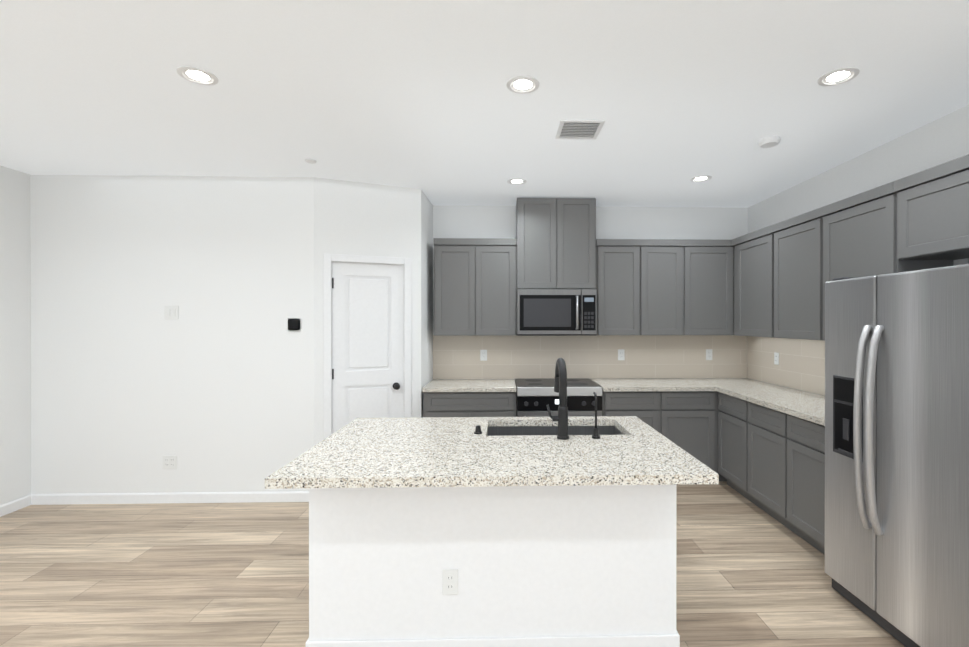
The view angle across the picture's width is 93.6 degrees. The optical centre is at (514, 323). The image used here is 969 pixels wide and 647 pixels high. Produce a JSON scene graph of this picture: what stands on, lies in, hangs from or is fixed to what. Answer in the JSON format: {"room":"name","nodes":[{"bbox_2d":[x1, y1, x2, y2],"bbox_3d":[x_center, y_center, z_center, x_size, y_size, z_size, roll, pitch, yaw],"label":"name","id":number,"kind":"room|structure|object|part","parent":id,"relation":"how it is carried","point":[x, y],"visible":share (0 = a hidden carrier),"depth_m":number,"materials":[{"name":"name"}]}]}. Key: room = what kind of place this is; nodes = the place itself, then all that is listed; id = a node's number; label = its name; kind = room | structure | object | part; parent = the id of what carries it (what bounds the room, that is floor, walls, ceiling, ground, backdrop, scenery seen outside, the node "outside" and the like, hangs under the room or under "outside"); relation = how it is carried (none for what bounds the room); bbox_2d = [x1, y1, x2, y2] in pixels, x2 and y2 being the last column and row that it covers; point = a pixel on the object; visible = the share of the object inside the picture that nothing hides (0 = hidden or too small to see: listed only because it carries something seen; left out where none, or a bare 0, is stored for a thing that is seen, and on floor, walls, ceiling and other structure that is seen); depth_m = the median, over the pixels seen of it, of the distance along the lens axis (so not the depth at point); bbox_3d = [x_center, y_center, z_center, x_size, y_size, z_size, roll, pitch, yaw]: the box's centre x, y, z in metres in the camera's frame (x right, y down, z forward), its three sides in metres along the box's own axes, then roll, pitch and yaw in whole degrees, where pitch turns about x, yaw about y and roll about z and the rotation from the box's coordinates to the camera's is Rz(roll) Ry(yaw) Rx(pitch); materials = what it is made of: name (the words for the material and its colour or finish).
{"room":"kitchen","nodes":[
{"label":"kitchen","id":0,"kind":"room"},
{"bbox_2d":[0,165,30,504],"bbox_3d":[-3.970,0.144,0.188,0.120,2.730,7.390,0,0,-2],"label":"wall","id":1,"kind":"structure","parent":0,"point":[15,360],"depth_m":3.65,"materials":[{"name":"paint"}]},
{"bbox_2d":[0,494,30,516],"bbox_3d":[-3.904,1.467,0.194,0.012,0.085,7.150,0,0,-2],"label":"baseboard","id":2,"kind":"structure","parent":1,"relation":"attached to","point":[14,505],"depth_m":3.63,"materials":[{"name":"white wood"}]},
{"bbox_2d":[30,175,313,493],"bbox_3d":[-2.852,0.134,3.855,2.320,2.730,0.120,0,0,-2],"label":"wall","id":3,"kind":"structure","parent":0,"point":[212,387],"depth_m":3.79,"materials":[{"name":"paint"}]},
{"bbox_2d":[31,491,308,504],"bbox_3d":[-2.850,1.457,3.793,2.320,0.085,0.012,0,0,-2],"label":"baseboard","id":4,"kind":"structure","parent":3,"relation":"attached to","point":[155,498],"depth_m":3.79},
{"bbox_2d":[163,455,176,468],"bbox_3d":[-2.880,1.159,3.793,0.116,0.115,0.007,0,0,-2],"label":"outlet","id":5,"kind":"object","parent":3,"relation":"attached to","point":[169,461],"visible":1,"depth_m":3.79,"materials":[{"name":"grey plastic"}]},
{"bbox_2d":[164,306,178,318],"bbox_3d":[-2.865,-0.091,3.789,0.116,0.115,0.010,0,0,-2],"label":"light switch","id":6,"kind":"object","parent":3,"relation":"attached to","point":[171,312],"visible":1,"depth_m":3.79,"materials":[{"name":"grey plastic"}]},
{"bbox_2d":[288,318,301,330],"bbox_3d":[-1.850,0.009,3.814,0.110,0.110,0.028,0,0,-2],"label":"thermostat","id":7,"kind":"object","parent":3,"relation":"attached to","point":[294,324],"visible":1,"depth_m":3.80,"materials":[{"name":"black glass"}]},
{"bbox_2d":[314,177,420,445],"bbox_3d":[-1.298,0.133,4.054,0.899,2.730,0.120,0,0,-22],"label":"wall","id":8,"kind":"structure","parent":0,"point":[358,218],"depth_m":3.98,"materials":[{"name":"paint"}]},
{"bbox_2d":[323,253,410,438],"bbox_3d":[-1.294,0.452,4.020,0.734,2.092,0.178,0,0,-22],"label":"interior door","id":9,"kind":"structure","parent":8,"relation":"in","point":[367,336],"depth_m":4.00,"materials":[{"name":"white wood"}]},
{"bbox_2d":[421,190,432,416],"bbox_3d":[-0.918,0.132,4.461,0.140,2.730,0.584,0,0,-2],"label":"wall","id":10,"kind":"structure","parent":0,"point":[426,291],"depth_m":4.42,"materials":[{"name":"paint"}]},
{"bbox_2d":[0,481,904,646],"bbox_3d":[-0.664,1.558,0.734,6.760,0.100,8.290,0,0,-2],"label":"floor","id":11,"kind":"structure","parent":0,"point":[749,573],"depth_m":2.68,"materials":[{"name":"brown wood"}]},
{"bbox_2d":[423,392,515,416],"bbox_3d":[-0.420,1.060,4.456,0.850,0.876,0.618,0,0,-2],"label":"base cabinet","id":12,"kind":"object","parent":11,"relation":"on","point":[435,404],"depth_m":4.15,"materials":[{"name":"grey wood"}]},
{"bbox_2d":[422,379,515,391],"bbox_3d":[-0.420,0.602,4.435,0.850,0.039,0.640,0,0,-2],"label":"countertop","id":13,"kind":"structure","parent":12,"relation":"on","point":[436,385],"depth_m":4.27,"materials":[{"name":"stone"}]},
{"bbox_2d":[305,485,679,646],"bbox_3d":[-0.101,1.065,2.437,1.684,0.875,0.791,0,0,-2],"label":"kitchen island","id":14,"kind":"object","parent":11,"relation":"on","point":[566,566],"visible":0.71,"depth_m":2.05,"materials":[{"name":"white paint"}]},
{"bbox_2d":[442,569,457,594],"bbox_3d":[-0.290,1.164,2.045,0.070,0.115,0.007,0,0,-2],"label":"outlet","id":15,"kind":"object","parent":14,"relation":"attached to","point":[449,581],"visible":1,"depth_m":2.04,"materials":[{"name":"grey plastic"}]},
{"bbox_2d":[265,416,718,488],"bbox_3d":[-0.092,0.588,2.303,1.750,0.080,1.100,0,0,-2],"label":"island countertop","id":16,"kind":"structure","parent":14,"relation":"on","point":[407,452],"depth_m":2.00,"materials":[{"name":"stone"}]},
{"bbox_3d":[-0.196,0.567,2.430,0.044,0.040,0.044,0,0,-2],"label":"air switch button","id":17,"kind":"part","parent":16,"relation":"part of","materials":[{"name":"black metal"}]},
{"bbox_2d":[487,426,623,435],"bbox_3d":[0.230,0.779,2.582,0.822,0.300,0.432,0,0,-2],"label":"undermount sink","id":18,"kind":"object","parent":16,"relation":"in","point":[536,430],"visible":0.04,"depth_m":2.77,"materials":[{"name":"black metal"}]},
{"bbox_2d":[546,358,568,439],"bbox_3d":[0.217,0.385,2.416,0.117,0.405,0.244,0,0,-2],"label":"kitchen faucet","id":19,"kind":"object","parent":16,"relation":"on","point":[560,388],"visible":1,"depth_m":2.31,"materials":[{"name":"black metal"}]},
{"bbox_2d":[592,392,599,438],"bbox_3d":[0.417,0.472,2.344,0.044,0.231,0.069,0,0,-2],"label":"filter faucet","id":20,"kind":"object","parent":16,"relation":"on","point":[595,435],"visible":1,"depth_m":2.33,"materials":[{"name":"black metal"}]},
{"bbox_2d":[515,378,601,416],"bbox_3d":[0.404,1.038,4.429,0.784,0.920,0.696,0,0,-2],"label":"slide-in range","id":21,"kind":"object","parent":11,"relation":"on","point":[535,397],"visible":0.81,"depth_m":4.14,"materials":[{"name":"silver metal"}]},
{"bbox_2d":[602,391,662,434],"bbox_3d":[1.066,1.060,4.497,0.535,0.876,0.618,0,0,-2],"label":"base cabinet","id":22,"kind":"object","parent":11,"relation":"on","point":[647,406],"depth_m":4.19,"materials":[{"name":"grey wood"}]},
{"bbox_2d":[591,378,713,391],"bbox_3d":[1.313,0.602,4.483,1.023,0.039,0.640,0,0,-2],"label":"countertop","id":23,"kind":"structure","parent":22,"relation":"on","point":[629,384],"depth_m":4.34,"materials":[{"name":"stone"}]},
{"bbox_2d":[663,391,714,470],"bbox_3d":[1.589,1.060,4.511,0.511,0.876,0.618,0,0,-2],"label":"base cabinet","id":24,"kind":"object","parent":11,"relation":"on","point":[688,416],"depth_m":4.21,"materials":[{"name":"grey wood"}]},
{"bbox_2d":[702,378,824,425],"bbox_3d":[2.175,0.604,3.714,0.659,0.039,2.225,0,0,-2],"label":"countertop","id":25,"kind":"structure","parent":24,"relation":"on","point":[807,406],"depth_m":3.64,"materials":[{"name":"stone"}]},
{"bbox_2d":[715,391,742,495],"bbox_3d":[2.197,1.061,3.976,0.618,0.876,0.520,0,0,-2],"label":"base cabinet","id":26,"kind":"object","parent":11,"relation":"on","point":[728,409],"depth_m":4.01,"materials":[{"name":"grey wood"}]},
{"bbox_2d":[743,400,782,524],"bbox_3d":[2.211,1.063,3.461,0.618,0.876,0.510,0,0,-2],"label":"base cabinet","id":27,"kind":"object","parent":11,"relation":"on","point":[770,462],"depth_m":3.49,"materials":[{"name":"grey wood"}]},
{"bbox_2d":[783,413,824,554],"bbox_3d":[2.226,1.064,2.910,0.618,0.876,0.593,0,0,-2],"label":"base cabinet","id":28,"kind":"object","parent":11,"relation":"on","point":[803,440],"depth_m":3.01,"materials":[{"name":"grey wood"}]},
{"bbox_2d":[825,261,968,646],"bbox_3d":[2.116,0.628,2.129,0.860,1.752,0.910,0,0,-2],"label":"refrigerator","id":29,"kind":"object","parent":11,"relation":"on","point":[897,456],"visible":1,"depth_m":2.07,"materials":[{"name":"silver metal"}]},
{"bbox_2d":[0,0,968,207],"bbox_3d":[-0.664,-1.272,0.726,6.760,0.100,8.290,0,0,-2],"label":"ceiling","id":30,"kind":"structure","parent":0,"point":[676,95],"depth_m":2.39,"materials":[{"name":"paint"}]},
{"bbox_2d":[177,66,217,84],"bbox_3d":[-1.567,-1.222,2.246,0.170,0.007,0.170,0,0,-2],"label":"recessed light","id":31,"kind":"object","parent":30,"relation":"in","point":[197,75],"visible":1,"depth_m":2.24,"materials":[{"name":"white plastic"}]},
{"bbox_2d":[305,159,316,163],"bbox_3d":[-1.539,-1.223,3.428,0.080,0.012,0.080,0,0,-2],"label":"cap","id":32,"kind":"object","parent":30,"relation":"attached to","point":[311,161],"visible":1,"depth_m":3.41,"materials":[{"name":"white plastic"}]},
{"bbox_2d":[507,178,526,184],"bbox_3d":[0.017,-1.227,3.931,0.170,0.007,0.170,0,0,-2],"label":"recessed light","id":33,"kind":"object","parent":30,"relation":"in","point":[516,181],"visible":1,"depth_m":3.94,"materials":[{"name":"white plastic"}]},
{"bbox_2d":[506,76,538,93],"bbox_3d":[0.042,-1.222,2.331,0.170,0.007,0.170,0,0,-2],"label":"recessed light","id":34,"kind":"object","parent":30,"relation":"in","point":[522,84],"visible":1,"depth_m":2.33,"materials":[{"name":"white plastic"}]},
{"bbox_2d":[555,120,604,138],"bbox_3d":[0.407,-1.222,2.871,0.270,0.015,0.270,0,0,-2],"label":"ceiling vent","id":35,"kind":"object","parent":30,"relation":"in","point":[579,129],"visible":1,"depth_m":2.86,"materials":[{"name":"white metal"}]},
{"bbox_2d":[690,175,711,181],"bbox_3d":[1.580,-1.227,3.854,0.170,0.007,0.170,0,0,-2],"label":"recessed light","id":36,"kind":"object","parent":30,"relation":"in","point":[701,178],"visible":1,"depth_m":3.85,"materials":[{"name":"white plastic"}]},
{"bbox_2d":[758,136,780,147],"bbox_3d":[1.703,-1.210,3.038,0.130,0.035,0.130,0,0,-2],"label":"smoke detector","id":37,"kind":"object","parent":30,"relation":"attached to","point":[769,142],"visible":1,"depth_m":3.01,"materials":[{"name":"white plastic"}]},
{"bbox_2d":[817,67,859,85],"bbox_3d":[1.604,-1.222,2.254,0.170,0.007,0.170,0,0,-2],"label":"recessed light","id":38,"kind":"object","parent":30,"relation":"in","point":[838,76],"visible":1,"depth_m":2.25,"materials":[{"name":"white plastic"}]},
{"bbox_2d":[433,205,747,379],"bbox_3d":[0.872,0.131,4.859,3.460,2.730,0.120,0,0,-2],"label":"wall","id":39,"kind":"structure","parent":0,"point":[708,223],"depth_m":4.80,"materials":[{"name":"paint"}]},
{"bbox_2d":[433,238,476,335],"bbox_3d":[-0.590,-0.348,4.582,0.403,0.930,0.348,0,0,-2],"label":"upper cabinet","id":40,"kind":"object","parent":39,"relation":"attached to","point":[455,259],"depth_m":4.41,"materials":[{"name":"grey wood"}]},
{"bbox_2d":[477,238,516,335],"bbox_3d":[-0.187,-0.348,4.593,0.402,0.930,0.348,0,0,-2],"label":"upper cabinet","id":41,"kind":"object","parent":39,"relation":"attached to","point":[496,257],"depth_m":4.42,"materials":[{"name":"grey wood"}]},
{"bbox_2d":[516,198,556,288],"bbox_3d":[0.209,-0.780,4.588,0.385,0.883,0.378,0,0,-2],"label":"upper cabinet","id":42,"kind":"object","parent":39,"relation":"attached to","point":[536,218],"depth_m":4.40,"materials":[{"name":"grey wood"}]},
{"bbox_2d":[517,289,596,335],"bbox_3d":[0.403,-0.109,4.553,0.767,0.452,0.460,0,0,-2],"label":"over-the-range microwave","id":43,"kind":"object","parent":42,"relation":"attached to","point":[556,312],"visible":0.98,"depth_m":4.37,"materials":[{"name":"silver metal"}]},
{"bbox_2d":[557,198,596,288],"bbox_3d":[0.594,-0.780,4.599,0.386,0.883,0.378,0,0,-2],"label":"upper cabinet","id":44,"kind":"object","parent":39,"relation":"attached to","point":[576,217],"depth_m":4.41,"materials":[{"name":"grey wood"}]},
{"bbox_2d":[433,335,746,378],"bbox_3d":[0.810,0.349,4.794,3.330,0.463,0.008,0,0,-2],"label":"tile backsplash","id":45,"kind":"structure","parent":39,"relation":"attached to","point":[589,357],"depth_m":4.79,"materials":[{"name":"beige tile"}]},
{"bbox_2d":[480,350,486,360],"bbox_3d":[-0.326,0.331,4.754,0.070,0.115,0.007,0,0,-2],"label":"outlet","id":46,"kind":"object","parent":45,"relation":"attached to","point":[483,355],"visible":1,"depth_m":4.75,"materials":[{"name":"grey plastic"}]},
{"bbox_2d":[618,349,624,359],"bbox_3d":[1.124,0.331,4.794,0.070,0.115,0.007,0,0,-2],"label":"outlet","id":47,"kind":"object","parent":45,"relation":"attached to","point":[621,354],"visible":1,"depth_m":4.79,"materials":[{"name":"white plastic"}]},
{"bbox_2d":[706,349,711,359],"bbox_3d":[2.063,0.331,4.820,0.070,0.115,0.007,0,0,-2],"label":"outlet","id":48,"kind":"object","parent":45,"relation":"attached to","point":[708,354],"visible":1,"depth_m":4.82,"materials":[{"name":"white plastic"}]},
{"bbox_2d":[596,239,640,334],"bbox_3d":[1.010,-0.348,4.626,0.435,0.930,0.348,0,0,-2],"label":"upper cabinet","id":49,"kind":"object","parent":39,"relation":"attached to","point":[618,260],"depth_m":4.46,"materials":[{"name":"grey wood"}]},
{"bbox_2d":[641,239,684,334],"bbox_3d":[1.441,-0.348,4.638,0.427,0.930,0.348,0,0,-2],"label":"upper cabinet","id":50,"kind":"object","parent":39,"relation":"attached to","point":[662,260],"depth_m":4.47,"materials":[{"name":"grey wood"}]},
{"bbox_2d":[685,239,732,334],"bbox_3d":[1.901,-0.348,4.651,0.493,0.930,0.348,0,0,-2],"label":"upper cabinet","id":51,"kind":"object","parent":39,"relation":"attached to","point":[708,263],"depth_m":4.48,"materials":[{"name":"grey wood"}]},
{"bbox_2d":[748,105,968,395],"bbox_3d":[2.655,0.143,0.822,0.120,2.730,8.290,0,0,-2],"label":"wall","id":52,"kind":"structure","parent":0,"point":[942,140],"depth_m":3.18,"materials":[{"name":"paint"}]},
{"bbox_2d":[733,226,768,336],"bbox_3d":[2.327,-0.347,4.149,0.348,0.930,0.675,0,0,-2],"label":"upper cabinet","id":53,"kind":"object","parent":52,"relation":"attached to","point":[750,251],"depth_m":4.14,"materials":[{"name":"grey wood"}]},
{"bbox_2d":[747,336,824,395],"bbox_3d":[2.510,0.352,3.730,0.008,0.463,2.211,0,0,-2],"label":"tile backsplash","id":54,"kind":"structure","parent":52,"relation":"attached to","point":[801,366],"depth_m":4.12,"materials":[{"name":"beige tile"}]},
{"bbox_2d":[774,352,778,364],"bbox_3d":[2.486,0.333,4.314,0.007,0.115,0.070,0,0,-2],"label":"outlet","id":55,"kind":"object","parent":54,"relation":"attached to","point":[776,358],"visible":1,"depth_m":4.31,"materials":[{"name":"white plastic"}]},
{"bbox_2d":[769,210,816,339],"bbox_3d":[2.345,-0.345,3.522,0.348,0.930,0.580,0,0,-2],"label":"upper cabinet","id":56,"kind":"object","parent":52,"relation":"attached to","point":[769,281],"depth_m":3.54,"materials":[{"name":"grey wood"}]},
{"bbox_2d":[817,182,953,340],"bbox_3d":[2.361,-0.343,2.930,0.348,0.930,0.604,0,0,-2],"label":"upper cabinet","id":57,"kind":"object","parent":52,"relation":"attached to","point":[855,234],"depth_m":2.91,"materials":[{"name":"grey wood"}]},
{"bbox_2d":[893,154,968,261],"bbox_3d":[2.376,-0.587,2.387,0.348,0.440,0.478,0,0,-2],"label":"upper cabinet","id":58,"kind":"object","parent":52,"relation":"attached to","point":[931,206],"depth_m":2.41,"materials":[{"name":"grey wood"}]}
]}

